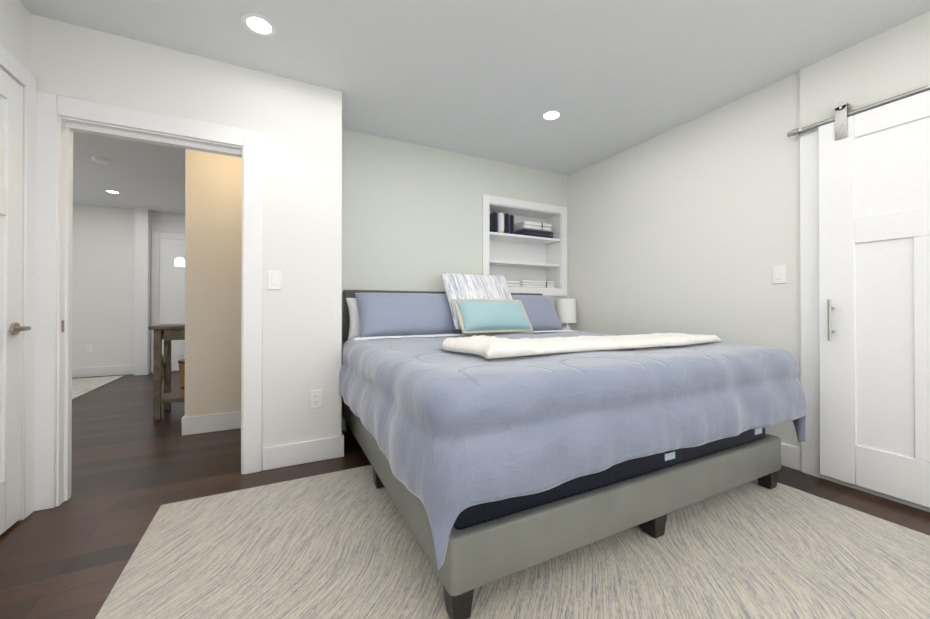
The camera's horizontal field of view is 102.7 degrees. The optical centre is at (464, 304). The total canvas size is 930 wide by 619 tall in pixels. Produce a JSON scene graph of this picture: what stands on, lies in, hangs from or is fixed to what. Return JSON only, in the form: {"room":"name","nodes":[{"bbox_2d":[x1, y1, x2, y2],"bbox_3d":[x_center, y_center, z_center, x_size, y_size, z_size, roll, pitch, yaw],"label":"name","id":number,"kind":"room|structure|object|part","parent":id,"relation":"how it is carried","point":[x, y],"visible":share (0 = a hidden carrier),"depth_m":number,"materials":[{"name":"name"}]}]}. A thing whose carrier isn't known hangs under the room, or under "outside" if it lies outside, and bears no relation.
{"room":"bedroom","nodes":[
{"label":"bedroom","id":0,"kind":"room"},
{"bbox_2d":[0,0,30,71],"bbox_3d":[-1.253,-0.220,-0.053,0.120,2.440,4.390,0,0,-27],"label":"wall","id":1,"kind":"structure","parent":0,"point":[15,29],"depth_m":1.73,"materials":[{"name":"white paint"}]},
{"bbox_2d":[0,68,22,534],"bbox_3d":[-1.921,-0.014,1.423,0.021,2.018,0.700,0,0,-27],"label":"door","id":2,"kind":"structure","parent":1,"relation":"in","point":[1,224],"depth_m":1.66,"materials":[{"name":"white wood"}]},
{"bbox_3d":[-1.896,-0.453,1.377,0.021,0.120,0.580,0,0,-27],"label":"left door middle rail","id":3,"kind":"part","parent":2,"relation":"part of","materials":[{"name":"white wood"}]},
{"bbox_3d":[-1.896,-0.966,1.379,0.021,0.115,0.580,0,0,-27],"label":"left door rail","id":4,"kind":"part","parent":2,"relation":"part of","materials":[{"name":"white wood"}]},
{"bbox_2d":[10,323,19,334],"bbox_3d":[-2.036,0.108,1.684,0.010,0.056,0.056,0,0,-27],"label":"rose","id":5,"kind":"object","parent":2,"relation":"attached to","point":[13,325],"visible":0.69,"depth_m":1.67,"materials":[{"name":"silver metal"}]},
{"bbox_2d":[0,45,35,520],"bbox_3d":[-1.892,-0.053,1.374,0.030,2.120,0.985,0,0,-27],"label":"door frame","id":6,"kind":"structure","parent":1,"relation":"attached to","point":[28,298],"depth_m":1.77,"materials":[{"name":"white wood"}]},
{"bbox_2d":[30,14,55,93],"bbox_3d":[-2.124,-0.211,1.899,0.090,2.440,0.120,0,0,-27],"label":"wall","id":7,"kind":"structure","parent":0,"point":[43,53],"depth_m":1.85,"materials":[{"name":"white paint"}]},
{"bbox_2d":[72,204,184,372],"bbox_3d":[-4.724,-0.193,5.682,4.310,2.440,0.120,0,0,-27],"label":"wall","id":8,"kind":"structure","parent":0,"point":[103,282],"depth_m":5.38,"materials":[{"name":"white paint"}]},
{"bbox_2d":[85,345,91,352],"bbox_3d":[-5.351,0.625,5.289,0.072,0.116,0.008,0,0,-27],"label":"electrical outlet","id":9,"kind":"object","parent":8,"relation":"attached to","point":[88,348],"visible":1,"depth_m":5.29,"materials":[{"name":"plastic"}]},
{"bbox_2d":[72,365,133,377],"bbox_3d":[-5.688,0.954,5.112,1.840,0.140,0.016,0,0,-27],"label":"baseboard","id":10,"kind":"structure","parent":8,"relation":"attached to","point":[102,371],"depth_m":5.35,"materials":[{"name":"white wood"}]},
{"bbox_2d":[151,232,184,372],"bbox_3d":[-4.284,-0.038,5.826,0.985,2.130,0.020,0,0,-27],"label":"door frame","id":11,"kind":"structure","parent":8,"relation":"attached to","point":[155,266],"depth_m":5.62,"materials":[{"name":"white wood"}]},
{"bbox_2d":[159,239,184,370],"bbox_3d":[-4.239,0.006,5.841,0.880,2.018,0.032,0,0,-27],"label":"front door","id":12,"kind":"structure","parent":8,"relation":"in","point":[171,250],"depth_m":5.68,"materials":[{"name":"white wood"}]},
{"bbox_2d":[170,277,184,355],"bbox_3d":[-4.181,0.177,5.823,0.708,1.200,0.055,0,0,-27],"label":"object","id":13,"kind":"structure","parent":12,"relation":"attached to","point":[177,300],"depth_m":5.73,"materials":[{"name":"white metal"}]},
{"bbox_3d":[-4.401,-0.663,5.744,0.140,0.140,0.001,0,0,-27],"label":"front door glass pane","id":14,"kind":"part","parent":12,"relation":"part of","materials":[{"name":"white glass"}]},
{"bbox_2d":[56,20,341,447],"bbox_3d":[-1.468,-0.209,2.231,1.380,2.440,0.120,0,0,-27],"label":"wall","id":15,"kind":"structure","parent":0,"point":[298,124],"depth_m":2.33,"materials":[{"name":"white paint"}]},
{"bbox_2d":[34,91,58,510],"bbox_3d":[-2.086,-0.021,1.839,0.100,2.060,0.020,0,0,-27],"label":"trim","id":16,"kind":"structure","parent":15,"relation":"attached to","point":[46,327],"depth_m":1.84,"materials":[{"name":"white wood"}]},
{"bbox_2d":[57,116,242,505],"bbox_3d":[-1.716,0.025,2.105,0.825,1.970,0.128,0,0,-27],"label":"door frame","id":17,"kind":"structure","parent":15,"relation":"attached to","point":[61,305],"depth_m":1.90,"materials":[{"name":"white wood"}]},
{"bbox_3d":[-2.049,0.109,1.895,0.002,0.060,0.024,0,0,-27],"label":"doorway jamb strike","id":18,"kind":"part","parent":17,"relation":"part of","materials":[{"name":"metal"}]},
{"bbox_2d":[64,128,72,500],"bbox_3d":[-2.064,0.034,1.937,0.012,1.950,0.035,0,0,-27],"label":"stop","id":19,"kind":"object","parent":17,"relation":"attached to","point":[68,319],"visible":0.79,"depth_m":1.93,"materials":[{"name":"white wood"}]},
{"bbox_2d":[57,95,242,146],"bbox_3d":[-1.684,-0.999,2.047,0.801,0.102,0.020,0,0,-27],"label":"trim","id":20,"kind":"structure","parent":15,"relation":"attached to","point":[85,110],"depth_m":2.02,"materials":[{"name":"white wood"}]},
{"bbox_2d":[65,122,241,157],"bbox_3d":[-1.718,-0.927,2.114,0.785,0.025,0.050,0,0,-27],"label":"track","id":21,"kind":"object","parent":15,"relation":"attached to","point":[74,127],"visible":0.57,"depth_m":2.08,"materials":[{"name":"white wood"}]},
{"bbox_2d":[242,129,262,474],"bbox_3d":[-1.281,-0.019,2.246,0.102,2.060,0.020,0,0,-27],"label":"trim","id":22,"kind":"structure","parent":15,"relation":"attached to","point":[252,282],"depth_m":2.24,"materials":[{"name":"white wood"}]},
{"bbox_2d":[268,270,280,288],"bbox_3d":[-1.180,-0.154,2.304,0.072,0.116,0.008,0,0,-27],"label":"light switch","id":23,"kind":"object","parent":15,"relation":"attached to","point":[274,279],"visible":1,"depth_m":2.30,"materials":[{"name":"plastic"}]},
{"bbox_2d":[262,435,343,470],"bbox_3d":[-1.022,0.941,2.375,0.481,0.140,0.016,0,0,-27],"label":"baseboard","id":24,"kind":"structure","parent":15,"relation":"attached to","point":[289,454],"depth_m":2.36,"materials":[{"name":"white wood"}]},
{"bbox_2d":[310,389,321,407],"bbox_3d":[-0.963,0.609,2.411,0.072,0.116,0.008,0,0,-27],"label":"electrical outlet","id":25,"kind":"object","parent":15,"relation":"attached to","point":[315,398],"visible":1,"depth_m":2.41,"materials":[{"name":"plastic"}]},
{"bbox_2d":[185,149,241,416],"bbox_3d":[-1.753,-0.205,3.186,1.025,2.440,0.120,0,0,-27],"label":"wall","id":26,"kind":"structure","parent":0,"point":[213,243],"depth_m":2.98,"materials":[{"name":"paint"}]},
{"bbox_2d":[182,411,240,435],"bbox_3d":[-1.783,0.945,3.089,0.921,0.140,0.016,0,0,-27],"label":"baseboard","id":27,"kind":"structure","parent":26,"relation":"attached to","point":[192,425],"depth_m":2.96,"materials":[{"name":"white wood"}]},
{"bbox_2d":[341,129,560,412],"bbox_3d":[-0.136,-0.203,3.618,2.490,2.440,0.310,0,0,-27],"label":"wall","id":28,"kind":"structure","parent":0,"point":[411,216],"depth_m":3.29,"materials":[{"name":"paint"}]},
{"bbox_2d":[341,413,345,430],"bbox_3d":[0.036,0.947,3.517,2.470,0.140,0.016,0,0,-27],"label":"baseboard","id":29,"kind":"structure","parent":28,"relation":"attached to","point":[343,427],"depth_m":2.99,"materials":[{"name":"grey wood"}]},
{"bbox_2d":[482,194,489,274],"bbox_3d":[0.203,-0.583,3.608,0.075,0.970,0.016,0,0,-27],"label":"trim","id":30,"kind":"structure","parent":28,"relation":"attached to","point":[485,234],"depth_m":3.60,"materials":[{"name":"white wood"}]},
{"bbox_2d":[490,203,559,218],"bbox_3d":[0.583,-0.987,3.950,0.894,0.008,0.247,0,0,-27],"label":"trim","id":31,"kind":"structure","parent":28,"relation":"attached to","point":[497,208],"depth_m":3.94,"materials":[{"name":"white wood"}]},
{"bbox_2d":[490,195,561,213],"bbox_3d":[0.642,-1.029,3.833,0.910,0.075,0.016,0,0,-27],"label":"trim","id":32,"kind":"structure","parent":28,"relation":"attached to","point":[523,204],"depth_m":3.81,"materials":[{"name":"white wood"}]},
{"bbox_2d":[508,287,560,288],"bbox_3d":[0.583,-0.175,3.946,0.894,0.008,0.247,0,0,-27],"label":"trim","id":33,"kind":"structure","parent":28,"relation":"on","point":[529,287],"depth_m":3.84,"materials":[{"name":"white wood"}]},
{"bbox_2d":[506,280,521,286],"bbox_3d":[0.389,-0.214,3.850,0.302,0.064,0.210,0,0,-27],"label":"towel","id":34,"kind":"object","parent":33,"relation":"on","point":[510,283],"depth_m":3.80,"materials":[{"name":"white fabric"}]},
{"bbox_2d":[522,280,554,287],"bbox_3d":[0.738,-0.218,4.027,0.426,0.074,0.213,0,0,-27],"label":"books","id":35,"kind":"object","parent":33,"relation":"on","point":[525,283],"depth_m":3.93,"materials":[{"name":"white paper"}]},
{"bbox_2d":[509,288,562,295],"bbox_3d":[0.645,-0.135,3.824,0.910,0.075,0.026,0,0,-27],"label":"trim","id":36,"kind":"structure","parent":28,"relation":"attached to","point":[551,292],"depth_m":3.88,"materials":[{"name":"white wood"}]},
{"bbox_2d":[561,207,566,295],"bbox_3d":[1.079,-0.581,4.052,0.070,0.970,0.016,0,0,-27],"label":"trim","id":37,"kind":"structure","parent":28,"relation":"attached to","point":[564,249],"depth_m":4.04,"materials":[{"name":"white wood"}]},
{"bbox_2d":[0,371,929,618],"bbox_3d":[-1.630,1.061,2.300,6.780,0.100,8.940,0,0,-27],"label":"floor","id":38,"kind":"structure","parent":0,"point":[134,467],"depth_m":2.02,"materials":[{"name":"brown wood"}]},
{"bbox_2d":[72,376,122,399],"bbox_3d":[-4.771,1.011,3.456,1.480,0.010,3.500,0,0,-27],"label":"rug","id":39,"kind":"object","parent":38,"relation":"on","point":[81,386],"visible":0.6,"depth_m":4.79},
{"bbox_2d":[134,208,150,374],"bbox_3d":[-4.770,-0.194,5.508,0.150,2.440,0.150,0,0,-27],"label":"column","id":40,"kind":"structure","parent":38,"relation":"on","point":[142,335],"depth_m":5.45,"materials":[{"name":"white paint"}]},
{"bbox_2d":[148,324,184,420],"bbox_3d":[-2.325,0.602,3.676,1.160,0.830,0.440,0,0,-27],"label":"console table","id":41,"kind":"object","parent":38,"relation":"on","point":[167,333],"visible":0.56,"depth_m":3.31,"materials":[{"name":"brown wood"}]},
{"bbox_3d":[-2.719,0.616,3.292,0.050,0.800,0.050,0,0,-27],"label":"leg","id":42,"kind":"part","parent":41,"relation":"part of","materials":[{"name":"brown wood"}]},
{"bbox_3d":[-2.868,0.617,3.586,0.050,0.800,0.050,0,0,-27],"label":"leg","id":43,"kind":"part","parent":41,"relation":"part of","materials":[{"name":"brown wood"}]},
{"bbox_2d":[161,391,184,403],"bbox_3d":[-2.325,0.860,3.675,1.080,0.035,0.360,0,0,-27],"label":"shelf","id":44,"kind":"object","parent":41,"relation":"attached to","point":[168,396],"depth_m":3.38,"materials":[{"name":"brown wood"}]},
{"bbox_2d":[178,359,184,395],"bbox_3d":[-2.566,0.681,3.554,0.280,0.319,0.280,0,0,-27],"label":"bucket","id":45,"kind":"object","parent":41,"relation":"on","point":[182,372],"visible":0.31,"depth_m":3.44,"materials":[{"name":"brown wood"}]},
{"bbox_2d":[95,465,929,618],"bbox_3d":[0.405,1.000,1.415,3.030,0.012,2.520,0,0,-27],"label":"rug","id":46,"kind":"object","parent":38,"relation":"on","point":[343,544],"visible":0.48,"depth_m":1.41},
{"bbox_2d":[339,273,806,618],"bbox_3d":[0.400,0.361,2.456,2.223,1.272,2.212,0,0,-27],"label":"bed","id":47,"kind":"object","parent":46,"relation":"on","point":[496,427],"visible":0.98,"depth_m":1.45,"materials":[{"name":"blue fabric"}]},
{"bbox_3d":[-0.897,0.952,2.919,0.077,0.096,0.077,0,0,-27],"label":"leg","id":48,"kind":"part","parent":47,"relation":"part of","materials":[{"name":"black wood"}]},
{"bbox_2d":[346,298,359,339],"bbox_3d":[-0.521,0.105,3.027,0.880,0.345,0.155,0,-16,-27],"label":"pillow","id":49,"kind":"object","parent":47,"relation":"on","point":[352,304],"depth_m":2.83,"materials":[{"name":"white fabric"}]},
{"bbox_3d":[-0.464,0.948,2.051,0.077,0.096,0.077,0,0,-27],"label":"leg","id":50,"kind":"part","parent":47,"relation":"part of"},
{"bbox_2d":[355,293,461,336],"bbox_3d":[-0.406,0.076,2.987,0.930,0.400,0.176,0,-30,-28],"label":"pillow","id":51,"kind":"object","parent":47,"relation":"on","point":[376,314],"depth_m":2.86,"materials":[{"name":"blue fabric"}]},
{"bbox_3d":[-0.089,0.394,3.412,1.980,1.025,0.064,0,0,-27],"label":"headboard","id":52,"kind":"part","parent":47,"relation":"part of","materials":[{"name":"grey fabric"}]},
{"bbox_3d":[-0.021,0.943,1.191,0.077,0.096,0.077,0,0,-27],"label":"leg","id":53,"kind":"part","parent":47,"relation":"part of","materials":[{"name":"wood"}]},
{"bbox_2d":[511,295,562,330],"bbox_3d":[0.486,0.078,3.439,0.930,0.400,0.175,0,-30,-25],"label":"pillow","id":54,"kind":"object","parent":47,"relation":"on","point":[540,310],"depth_m":3.46,"materials":[{"name":"blue fabric"}]},
{"bbox_3d":[0.383,0.811,2.477,1.980,0.182,2.025,0,0,-27],"label":"rail","id":55,"kind":"part","parent":47,"relation":"part of","materials":[{"name":"grey fabric"}]},
{"bbox_2d":[339,331,806,569],"bbox_3d":[0.502,0.487,2.253,2.223,0.519,1.759,0,0,-27],"label":"comforter","id":56,"kind":"object","parent":47,"relation":"on","point":[487,448],"depth_m":1.36,"materials":[{"name":"blue fabric"}]},
{"bbox_2d":[441,333,721,358],"bbox_3d":[0.724,0.190,2.071,1.708,0.062,0.493,0,0,-27],"label":"throw","id":57,"kind":"object","parent":47,"relation":"on","point":[482,346],"depth_m":1.81,"materials":[{"name":"white fabric"}]},
{"bbox_3d":[0.819,0.945,1.616,0.077,0.096,0.077,0,0,-27],"label":"leg","id":58,"kind":"part","parent":47,"relation":"part of","materials":[{"name":"wood"}]},
{"bbox_3d":[1.659,0.947,2.042,0.077,0.096,0.077,0,0,-27],"label":"leg","id":59,"kind":"part","parent":47,"relation":"part of","materials":[{"name":"brown wood"}]},
{"bbox_3d":[1.075,0.718,3.796,0.315,0.600,0.398,0,0,-27],"label":"nightstand","id":60,"kind":"object","parent":38,"relation":"on","visible":0},
{"bbox_2d":[556,299,575,329],"bbox_3d":[1.037,0.177,3.823,0.208,0.479,0.208,0,0,-27],"label":"lamp","id":61,"kind":"object","parent":60,"relation":"on","point":[566,311],"visible":0.65,"depth_m":3.74,"materials":[{"name":"ceramic"}]},
{"bbox_2d":[19,0,929,213],"bbox_3d":[-1.630,-1.479,2.312,6.780,0.100,8.940,0,0,-27],"label":"ceiling","id":62,"kind":"structure","parent":0,"point":[491,79],"depth_m":2.16,"materials":[{"name":"paint"}]},
{"bbox_2d":[91,156,108,163],"bbox_3d":[-3.546,-1.405,3.617,0.128,0.036,0.128,0,0,-27],"label":"smoke detector","id":63,"kind":"object","parent":62,"relation":"attached to","point":[98,159],"visible":1,"depth_m":3.59,"materials":[{"name":"plastic"}]},
{"bbox_2d":[104,190,120,193],"bbox_3d":[-4.410,-1.415,4.659,0.160,0.006,0.160,0,0,-27],"label":"recessed light","id":64,"kind":"object","parent":62,"relation":"in","point":[113,191],"visible":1,"depth_m":4.64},
{"bbox_2d":[241,13,276,36],"bbox_3d":[-1.051,-1.427,1.899,0.160,0.006,0.160,0,0,-27],"label":"recessed light","id":65,"kind":"object","parent":62,"relation":"in","point":[259,24],"visible":1,"depth_m":1.89,"materials":[{"name":"white plastic"}]},
{"bbox_2d":[541,109,561,120],"bbox_3d":[0.649,-1.423,2.793,0.160,0.006,0.160,0,0,-27],"label":"recessed light","id":66,"kind":"object","parent":62,"relation":"in","point":[551,115],"visible":1,"depth_m":2.79,"materials":[{"name":"white plastic"}]},
{"bbox_2d":[561,174,567,325],"bbox_3d":[1.073,-0.200,4.230,0.220,2.440,0.310,0,0,-27],"label":"wall","id":67,"kind":"structure","parent":0,"point":[564,190],"depth_m":4.08,"materials":[{"name":"paint"}]},
{"bbox_2d":[546,214,560,287],"bbox_3d":[0.985,-0.580,4.152,0.008,0.820,0.247,0,0,-27],"label":"panel","id":68,"kind":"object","parent":67,"relation":"attached to","point":[553,253],"depth_m":4.11,"materials":[{"name":"white wood"}]},
{"bbox_2d":[568,11,929,511],"bbox_3d":[2.264,-0.211,1.964,0.142,2.440,4.810,0,0,-27],"label":"wall","id":69,"kind":"structure","parent":0,"point":[692,226],"depth_m":2.68,"materials":[{"name":"paint"}]},
{"bbox_2d":[772,265,785,283],"bbox_3d":[1.999,-0.194,2.368,0.008,0.116,0.072,0,0,-27],"label":"light switch","id":70,"kind":"object","parent":69,"relation":"attached to","point":[778,274],"visible":1,"depth_m":2.37,"materials":[{"name":"plastic"}]},
{"bbox_2d":[781,442,800,470],"bbox_3d":[1.591,0.945,3.161,0.016,0.140,2.024,0,0,-27],"label":"baseboard","id":71,"kind":"structure","parent":69,"relation":"attached to","point":[790,456],"depth_m":2.30,"materials":[{"name":"white wood"}]},
{"bbox_2d":[800,131,819,477],"bbox_3d":[2.053,-0.004,2.215,0.006,2.030,0.087,0,0,-27],"label":"door frame","id":72,"kind":"structure","parent":69,"relation":"attached to","point":[809,289],"depth_m":2.21,"materials":[{"name":"white wood"}]},
{"bbox_2d":[789,86,929,507],"bbox_3d":[2.488,-0.046,1.303,0.035,2.035,2.190,0,0,-27],"label":"barn door","id":73,"kind":"structure","parent":69,"relation":"in","point":[892,156],"depth_m":1.94,"materials":[{"name":"white wood"}]},
{"bbox_2d":[791,128,799,135],"bbox_3d":[2.007,-1.047,2.258,0.038,0.038,0.030,0,0,-27],"label":"rail end stop","id":74,"kind":"object","parent":73,"relation":"attached to","point":[794,132],"visible":0.9,"depth_m":2.25,"materials":[{"name":"metal"}]},
{"bbox_3d":[2.091,-0.028,2.088,0.035,2.005,0.150,0,0,-27],"label":"barn door stile","id":75,"kind":"part","parent":73,"relation":"part of","materials":[{"name":"white wood"}]},
{"bbox_2d":[835,105,846,139],"bbox_3d":[2.083,-1.012,2.061,0.006,0.182,0.050,0,0,-27],"label":"strap","id":76,"kind":"object","parent":73,"relation":"attached to","point":[841,116],"visible":1,"depth_m":2.06,"materials":[{"name":"metal"}]},
{"bbox_2d":[835,101,846,110],"bbox_3d":[2.083,-1.103,2.061,0.006,0.050,0.050,0,0,-27],"label":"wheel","id":77,"kind":"object","parent":76,"relation":"attached to","point":[840,103],"visible":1,"depth_m":2.06,"materials":[{"name":"metal"}]},
{"bbox_3d":[2.488,-1.052,1.308,0.025,0.025,2.190,0,0,-27],"label":"barn door rail","id":78,"kind":"part","parent":73,"relation":"part of","materials":[{"name":"silver metal"}]},
{"bbox_3d":[2.242,-0.969,1.794,0.035,0.126,0.520,0,0,-27],"label":"rail","id":79,"kind":"part","parent":73,"relation":"part of","materials":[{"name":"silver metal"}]},
{"bbox_3d":[2.242,-0.404,1.791,0.035,0.140,0.520,0,0,-27],"label":"barn door rail","id":80,"kind":"part","parent":73,"relation":"part of","materials":[{"name":"white wood"}]},
{"bbox_3d":[2.242,0.865,1.785,0.035,0.218,0.520,0,0,-27],"label":"barn door bottom rail","id":81,"kind":"part","parent":73,"relation":"part of","materials":[{"name":"white wood"}]},
{"bbox_3d":[2.242,0.211,1.788,0.035,1.089,0.104,0,0,-27],"label":"barn door stile","id":82,"kind":"part","parent":73,"relation":"part of","materials":[{"name":"white wood"}]},
{"bbox_3d":[0.511,-0.581,4.090,0.910,0.820,0.055,0,0,-27],"label":"wall","id":83,"kind":"structure","parent":0,"visible":0},
{"bbox_2d":[490,212,545,280],"bbox_3d":[0.525,-0.581,4.062,0.910,0.820,0.008,0,0,-27],"label":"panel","id":84,"kind":"structure","parent":83,"relation":"attached to","point":[515,251],"depth_m":4.09,"materials":[{"name":"white wood"}]},
{"bbox_2d":[490,212,515,233],"bbox_3d":[0.350,-0.826,3.833,0.251,0.214,0.210,0,0,-27],"label":"books","id":85,"kind":"object","parent":84,"relation":"on","point":[501,223],"depth_m":3.74,"materials":[{"name":"paper"}]},
{"bbox_2d":[516,221,552,237],"bbox_3d":[0.738,-0.798,4.030,0.401,0.160,0.210,0,0,-27],"label":"books","id":86,"kind":"object","parent":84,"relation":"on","point":[529,228],"depth_m":3.93,"materials":[{"name":"white paper"}]},
{"bbox_2d":[490,260,559,268],"bbox_3d":[0.582,-0.428,3.949,0.892,0.026,0.242,0,0,-27],"label":"shelf","id":87,"kind":"object","parent":83,"relation":"attached to","point":[518,264],"visible":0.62,"depth_m":3.91,"materials":[{"name":"white wood"}]},
{"bbox_2d":[490,232,559,244],"bbox_3d":[0.582,-0.703,3.950,0.892,0.026,0.242,0,0,-27],"label":"shelf","id":88,"kind":"object","parent":83,"relation":"attached to","point":[517,238],"visible":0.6,"depth_m":3.93,"materials":[{"name":"white wood"}]},
{"bbox_3d":[-2.018,0.108,1.693,0.040,0.020,0.020,0,0,-27],"label":"door handle","id":89,"kind":"object","parent":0,"visible":0},
{"bbox_2d":[9,326,30,331],"bbox_3d":[-1.976,0.108,1.655,0.014,0.018,0.133,0,0,-27],"label":"lever","id":90,"kind":"object","parent":89,"relation":"attached to","point":[16,329],"visible":1,"depth_m":1.64,"materials":[{"name":"silver metal"}]},
{"bbox_3d":[2.049,0.150,2.081,0.045,0.012,0.012,0,0,-27],"label":"post","id":91,"kind":"object","parent":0,"visible":0},
{"bbox_2d":[827,299,831,340],"bbox_3d":[2.029,0.085,2.071,0.016,0.230,0.016,0,0,-27],"label":"door handle bar","id":92,"kind":"object","parent":91,"relation":"attached to","point":[829,321],"visible":0.92,"depth_m":2.06,"materials":[{"name":"metal"}]}
]}

